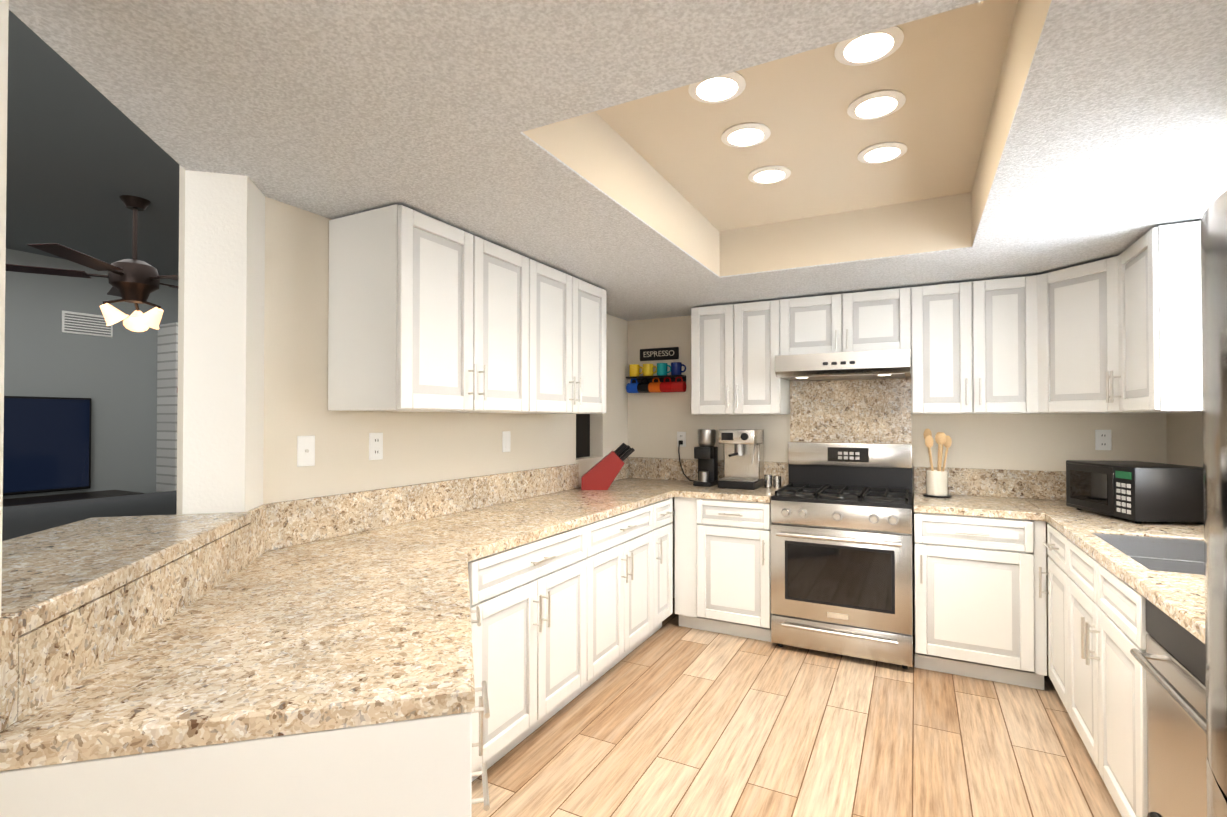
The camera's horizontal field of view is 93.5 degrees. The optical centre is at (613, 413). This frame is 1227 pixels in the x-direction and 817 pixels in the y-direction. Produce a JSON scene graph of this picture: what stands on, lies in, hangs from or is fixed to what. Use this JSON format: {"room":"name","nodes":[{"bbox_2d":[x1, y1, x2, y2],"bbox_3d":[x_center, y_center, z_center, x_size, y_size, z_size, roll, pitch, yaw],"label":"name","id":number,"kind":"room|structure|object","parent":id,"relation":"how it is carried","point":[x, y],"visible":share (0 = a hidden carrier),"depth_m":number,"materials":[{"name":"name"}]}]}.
{"room":"kitchen","nodes":[
{"label":"kitchen","id":0,"kind":"room"},
{"bbox_2d":[3,248,177,498],"bbox_3d":[-4.848,0.052,3.520,0.150,2.720,6.600,0,-1,28],"label":"wall","id":1,"kind":"structure","parent":0,"point":[114,378],"depth_m":4.64,"materials":[{"name":"grey paint"}]},
{"bbox_2d":[62,310,112,336],"bbox_3d":[-4.191,-0.710,4.607,0.012,0.170,0.320,0,-1,28],"label":"air vent","id":2,"kind":"object","parent":1,"relation":"in","point":[83,323],"visible":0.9,"depth_m":4.59,"materials":[{"name":"white metal"}]},
{"bbox_2d":[6,10,178,280],"bbox_3d":[-1.653,-1.276,1.864,7.360,0.100,6.900,0,-1,28],"label":"ceiling","id":3,"kind":"structure","parent":0,"point":[83,154],"depth_m":2.89,"materials":[{"name":"grey paint"}]},
{"bbox_2d":[5,195,178,331],"bbox_3d":[-2.696,-0.843,3.308,1.290,0.735,1.241,0,-1,28],"label":"ceiling fan","id":4,"kind":"object","parent":3,"relation":"hanging from","point":[135,281],"visible":0.92,"depth_m":3.19,"materials":[{"name":"brown wood"}]},
{"bbox_2d":[0,0,264,616],"bbox_3d":[-1.006,0.022,0.821,0.175,2.720,3.000,0,-1,-15],"label":"wall","id":5,"kind":"structure","parent":0,"point":[223,385],"depth_m":1.86,"materials":[{"name":"white paint"}]},
{"bbox_2d":[156,322,177,491],"bbox_3d":[-3.504,0.336,5.601,0.300,2.200,1.460,0,-1,28],"label":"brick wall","id":6,"kind":"structure","parent":0,"point":[167,395],"depth_m":4.95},
{"bbox_2d":[176,165,627,513],"bbox_3d":[-0.676,0.050,3.296,0.150,2.720,3.130,0,-1,28],"label":"wall","id":7,"kind":"structure","parent":0,"point":[422,447],"depth_m":2.28,"materials":[{"name":"beige paint"}]},
{"bbox_2d":[297,435,314,466],"bbox_3d":[-1.163,0.142,2.189,0.012,0.116,0.072,0,-1,28],"label":"cable wall plate","id":8,"kind":"object","parent":7,"relation":"attached to","point":[305,450],"visible":1,"depth_m":2.19,"materials":[{"name":"white plastic"}]},
{"bbox_2d":[369,433,382,459],"bbox_3d":[-1.016,0.141,2.474,0.008,0.116,0.072,0,-1,28],"label":"electrical outlet","id":9,"kind":"object","parent":7,"relation":"attached to","point":[375,446],"visible":1,"depth_m":2.47,"materials":[{"name":"white plastic"}]},
{"bbox_2d":[328,204,539,413],"bbox_3d":[-0.751,-0.383,2.561,0.395,0.750,0.852,0,-1,28],"label":"upper cabinet","id":10,"kind":"object","parent":7,"relation":"attached to","point":[426,313],"depth_m":2.25,"materials":[{"name":"white wood"}]},
{"bbox_2d":[502,431,510,451],"bbox_3d":[-0.604,0.160,3.263,0.007,0.116,0.072,0,-1,28],"label":"electrical outlet","id":11,"kind":"object","parent":7,"relation":"attached to","point":[506,440],"visible":1,"depth_m":3.26,"materials":[{"name":"white plastic"}]},
{"bbox_2d":[540,263,605,413],"bbox_3d":[-0.413,-0.376,3.207,0.395,0.750,0.851,0,-1,28],"label":"upper cabinet","id":12,"kind":"object","parent":7,"relation":"attached to","point":[572,309],"depth_m":3.13,"materials":[{"name":"white wood"}]},
{"bbox_2d":[9,0,1226,320],"bbox_3d":[0.006,-0.930,1.077,3.693,0.290,6.750,0,-1,28],"label":"ceiling","id":13,"kind":"structure","parent":0,"point":[579,140],"depth_m":1.72,"materials":[{"name":"beige paint"}]},
{"bbox_2d":[688,72,745,102],"bbox_3d":[0.327,-1.030,1.829,0.180,0.011,0.180,0,-1,28],"label":"recessed light","id":14,"kind":"object","parent":13,"relation":"in","point":[725,87],"visible":0.88,"depth_m":1.84,"materials":[{"name":"white"}]},
{"bbox_2d":[721,123,770,147],"bbox_3d":[0.490,-1.027,2.139,0.180,0.011,0.180,0,-1,28],"label":"recessed light","id":15,"kind":"object","parent":13,"relation":"in","point":[746,135],"visible":1,"depth_m":2.13,"materials":[{"name":"white"}]},
{"bbox_2d":[748,165,790,183],"bbox_3d":[0.670,-1.023,2.485,0.180,0.011,0.180,0,-1,28],"label":"recessed light","id":16,"kind":"object","parent":13,"relation":"in","point":[769,174],"visible":1,"depth_m":2.48,"materials":[{"name":"white"}]},
{"bbox_2d":[834,26,903,65],"bbox_3d":[0.717,-1.033,1.625,0.180,0.011,0.180,0,-1,28],"label":"recessed light","id":17,"kind":"object","parent":13,"relation":"in","point":[872,47],"visible":0.75,"depth_m":1.63,"materials":[{"name":"white"}]},
{"bbox_2d":[847,90,905,119],"bbox_3d":[0.879,-1.029,1.935,0.180,0.011,0.180,0,-1,28],"label":"recessed light","id":18,"kind":"object","parent":13,"relation":"in","point":[876,104],"visible":1,"depth_m":1.93,"materials":[{"name":"white"}]},
{"bbox_2d":[857,142,906,163],"bbox_3d":[1.060,-1.025,2.281,0.180,0.011,0.180,0,-1,28],"label":"recessed light","id":19,"kind":"object","parent":13,"relation":"in","point":[882,152],"visible":1,"depth_m":2.27,"materials":[{"name":"white"}]},
{"bbox_2d":[472,598,1121,816],"bbox_3d":[-0.029,1.409,0.983,3.392,0.050,6.602,0,-1,28],"label":"floor","id":20,"kind":"structure","parent":0,"point":[670,717],"depth_m":2.44,"materials":[{"name":"brown wood"}]},
{"bbox_2d":[0,693,487,816],"bbox_3d":[-0.577,0.948,0.909,0.514,0.868,0.473,0,-1,28],"label":"base cabinet","id":21,"kind":"object","parent":20,"relation":"on","point":[432,773],"depth_m":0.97,"materials":[{"name":"white wood"}]},
{"bbox_2d":[468,561,475,568],"bbox_3d":[-0.824,0.959,1.869,0.544,0.868,0.471,0,-1,28],"label":"base cabinet","id":22,"kind":"object","parent":20,"relation":"on","point":[470,563],"depth_m":2.07,"materials":[{"name":"white wood"}]},
{"bbox_2d":[470,605,487,612],"bbox_3d":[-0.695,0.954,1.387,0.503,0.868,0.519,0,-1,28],"label":"base cabinet","id":23,"kind":"object","parent":20,"relation":"on","point":[473,608],"depth_m":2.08,"materials":[{"name":"white wood"}]},
{"bbox_2d":[473,553,503,568],"bbox_3d":[-0.806,0.960,1.945,0.584,0.868,0.597,0,-1,28],"label":"base cabinet","id":24,"kind":"object","parent":20,"relation":"on","point":[497,558],"depth_m":2.17,"materials":[{"name":"white wood"}]},
{"bbox_2d":[1,457,735,605],"bbox_3d":[-0.528,0.430,2.667,1.050,0.204,4.094,0,-1,28],"label":"countertop","id":25,"kind":"structure","parent":24,"relation":"on","point":[86,554],"depth_m":2.07,"materials":[{"name":"stone"}]},
{"bbox_2d":[581,443,634,489],"bbox_3d":[-0.035,0.350,3.862,0.358,0.309,0.120,0,-1,-2],"label":"knife block","id":26,"kind":"object","parent":25,"relation":"on","point":[602,473],"visible":1,"depth_m":3.80,"materials":[{"name":"red wood"}]},
{"bbox_2d":[693,429,717,486],"bbox_3d":[0.655,0.309,4.092,0.130,0.397,0.190,0,-1,28],"label":"coffee grinder","id":27,"kind":"object","parent":25,"relation":"on","point":[706,453],"visible":0.98,"depth_m":4.05,"materials":[{"name":"black plastic"}]},
{"bbox_2d":[678,441,694,481],"bbox_3d":[0.585,0.357,4.314,0.249,0.301,0.137,0,-1,28],"label":"cord","id":28,"kind":"object","parent":27,"relation":"attached to","point":[680,442],"visible":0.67,"depth_m":4.35,"materials":[{"name":"black plastic"}]},
{"bbox_2d":[718,429,763,489],"bbox_3d":[0.865,0.308,3.953,0.250,0.395,0.351,0,-1,28],"label":"espresso machine","id":29,"kind":"object","parent":25,"relation":"on","point":[743,458],"visible":1,"depth_m":3.94,"materials":[{"name":"silver metal"}]},
{"bbox_2d":[764,474,780,487],"bbox_3d":[1.083,0.459,3.926,0.120,0.093,0.054,0,-1,-14],"label":"canisters","id":30,"kind":"object","parent":25,"relation":"on","point":[768,481],"visible":1,"depth_m":3.91,"materials":[{"name":"silver metal"}]},
{"bbox_2d":[1020,470,1204,643],"bbox_3d":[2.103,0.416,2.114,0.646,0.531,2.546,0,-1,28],"label":"countertop","id":31,"kind":"structure","parent":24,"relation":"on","point":[1163,562],"depth_m":2.30,"materials":[{"name":"stone"}]},
{"bbox_2d":[923,428,951,497],"bbox_3d":[1.957,0.296,3.490,0.154,0.409,0.150,0,-1,28],"label":"utensil crock","id":32,"kind":"object","parent":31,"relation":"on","point":[937,483],"visible":1,"depth_m":3.46,"materials":[{"name":"white ceramic"}]},
{"bbox_2d":[1066,460,1203,524],"bbox_3d":[2.494,0.367,2.764,0.336,0.250,0.470,0,-1,7],"label":"microwave","id":33,"kind":"object","parent":31,"relation":"on","point":[1138,491],"visible":0.96,"depth_m":2.56,"materials":[{"name":"black plastic"}]},
{"bbox_2d":[468,565,559,620],"bbox_3d":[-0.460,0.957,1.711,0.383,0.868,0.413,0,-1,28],"label":"drawer","id":34,"kind":"object","parent":20,"relation":"on","point":[514,590],"depth_m":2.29,"materials":[{"name":"white wood"}]},
{"bbox_2d":[0,502,629,770],"bbox_3d":[-0.389,0.414,1.255,0.506,0.204,1.265,0,-1,28],"label":"countertop","id":35,"kind":"structure","parent":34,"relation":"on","point":[130,634],"depth_m":1.11,"materials":[{"name":"stone"}]},
{"bbox_2d":[471,609,587,809],"bbox_3d":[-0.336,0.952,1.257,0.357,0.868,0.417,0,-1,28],"label":"base cabinet","id":36,"kind":"object","parent":20,"relation":"on","point":[560,621],"depth_m":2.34,"materials":[{"name":"white wood"}]},
{"bbox_2d":[770,442,912,668],"bbox_3d":[1.404,0.802,3.532,0.755,1.222,0.708,0,-1,28],"label":"stove","id":37,"kind":"object","parent":20,"relation":"on","point":[841,560],"visible":1,"depth_m":3.32,"materials":[{"name":"silver metal"}]},
{"bbox_2d":[1130,598,1206,816],"bbox_3d":[1.635,0.953,1.260,0.656,0.868,0.600,0,-1,28],"label":"dishwasher","id":38,"kind":"object","parent":20,"relation":"on","point":[1171,660],"visible":0.65,"depth_m":1.47,"materials":[{"name":"silver metal"}]},
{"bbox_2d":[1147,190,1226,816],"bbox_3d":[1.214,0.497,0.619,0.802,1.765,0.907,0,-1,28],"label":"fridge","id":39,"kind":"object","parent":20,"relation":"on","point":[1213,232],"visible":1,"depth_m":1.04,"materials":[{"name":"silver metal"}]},
{"bbox_2d":[628,315,1166,654],"bbox_3d":[-0.111,0.067,4.851,7.410,2.720,0.150,0,-1,28],"label":"wall","id":40,"kind":"structure","parent":0,"point":[657,422],"depth_m":3.60,"materials":[{"name":"beige paint"}]},
{"bbox_2d":[626,362,685,392],"bbox_3d":[0.335,-0.273,4.479,0.489,0.224,0.098,0,-1,28],"label":"shelf rack","id":41,"kind":"object","parent":40,"relation":"attached to","point":[660,382],"visible":1,"depth_m":4.46,"materials":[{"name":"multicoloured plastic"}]},
{"bbox_2d":[640,347,678,360],"bbox_3d":[0.356,-0.464,4.520,0.330,0.095,0.010,0,-1,28],"label":"sign","id":42,"kind":"object","parent":40,"relation":"attached to","point":[668,357],"visible":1,"depth_m":4.51,"materials":[{"name":"black plastic"}]},
{"bbox_2d":[643,350,673,356],"bbox_3d":[0.353,-0.467,4.514,0.260,0.043,0.004,0,-1,28],"label":"lettering","id":43,"kind":"object","parent":42,"relation":"attached to","point":[658,353],"visible":1,"depth_m":4.52,"materials":[{"name":"white"}]},
{"bbox_2d":[677,432,685,446],"bbox_3d":[0.521,0.198,4.429,0.072,0.116,0.008,0,-1,28],"label":"electrical outlet","id":44,"kind":"object","parent":40,"relation":"attached to","point":[681,436],"visible":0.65,"depth_m":4.43,"materials":[{"name":"white"}]},
{"bbox_2d":[691,298,791,414],"bbox_3d":[0.917,-0.367,4.034,0.670,0.750,0.348,0,-1,28],"label":"upper cabinet","id":45,"kind":"object","parent":40,"relation":"attached to","point":[734,347],"depth_m":3.88,"materials":[{"name":"white wood"}]},
{"bbox_2d":[792,289,895,354],"bbox_3d":[1.497,-0.553,3.733,0.760,0.384,0.348,0,-1,28],"label":"upper cabinet","id":46,"kind":"object","parent":40,"relation":"attached to","point":[866,320],"depth_m":3.57,"materials":[{"name":"white wood"}]},
{"bbox_2d":[896,276,1023,413],"bbox_3d":[2.090,-0.374,3.401,0.718,0.750,0.383,0,-1,28],"label":"upper cabinet","id":47,"kind":"object","parent":40,"relation":"attached to","point":[965,340],"depth_m":3.28,"materials":[{"name":"white wood"}]},
{"bbox_2d":[775,349,910,380],"bbox_3d":[1.451,-0.291,3.641,0.750,0.135,0.501,0,-1,28],"label":"range hood","id":48,"kind":"object","parent":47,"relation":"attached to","point":[883,364],"visible":1,"depth_m":3.44,"materials":[{"name":"silver metal"}]},
{"bbox_2d":[1095,430,1111,449],"bbox_3d":[2.763,0.149,3.257,0.072,0.116,0.008,0,-1,28],"label":"electrical outlet","id":49,"kind":"object","parent":40,"relation":"attached to","point":[1103,439],"visible":1,"depth_m":3.25,"materials":[{"name":"white plastic"}]},
{"bbox_2d":[1166,412,1202,466],"bbox_3d":[1.541,0.015,0.178,0.150,2.720,6.600,0,-1,28],"label":"wall","id":50,"kind":"structure","parent":0,"point":[1184,438],"depth_m":2.92,"materials":[{"name":"beige paint"}]},
{"bbox_2d":[1024,258,1111,413],"bbox_3d":[2.545,-0.379,2.995,0.671,0.750,0.680,0,-1,28],"label":"upper cabinet","id":51,"kind":"object","parent":50,"relation":"attached to","point":[1068,329],"depth_m":2.97,"materials":[{"name":"white wood"}]},
{"bbox_2d":[1108,221,1201,412],"bbox_3d":[2.449,-0.384,2.497,0.379,0.750,0.508,0,-1,28],"label":"upper cabinet","id":52,"kind":"object","parent":50,"relation":"attached to","point":[1154,285],"depth_m":2.34,"materials":[{"name":"white wood"}]},
{"bbox_3d":[-1.720,1.426,1.868,7.210,0.056,6.600,0,-1,28],"label":"floor","id":53,"kind":"structure","parent":0,"visible":0},
{"bbox_2d":[3,490,144,506],"bbox_3d":[-4.254,1.017,3.932,0.490,0.800,1.600,0,-1,28],"label":"tv stand","id":54,"kind":"object","parent":53,"relation":"on","point":[53,498],"visible":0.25,"depth_m":4.26,"materials":[{"name":"grey wood"}]},
{"bbox_2d":[3,396,91,495],"bbox_3d":[-4.445,0.246,4.040,0.060,0.745,1.240,0,-1,28],"label":"tv","id":55,"kind":"object","parent":54,"relation":"on","point":[46,444],"visible":1,"depth_m":4.34,"materials":[{"name":"black plastic"}]},
{"bbox_2d":[2,490,176,540],"bbox_3d":[-2.554,0.908,3.128,0.970,1.000,2.290,0,-1,28],"label":"sofa","id":56,"kind":"object","parent":53,"relation":"on","point":[20,520],"depth_m":2.55,"materials":[{"name":"grey fabric"}]}
]}

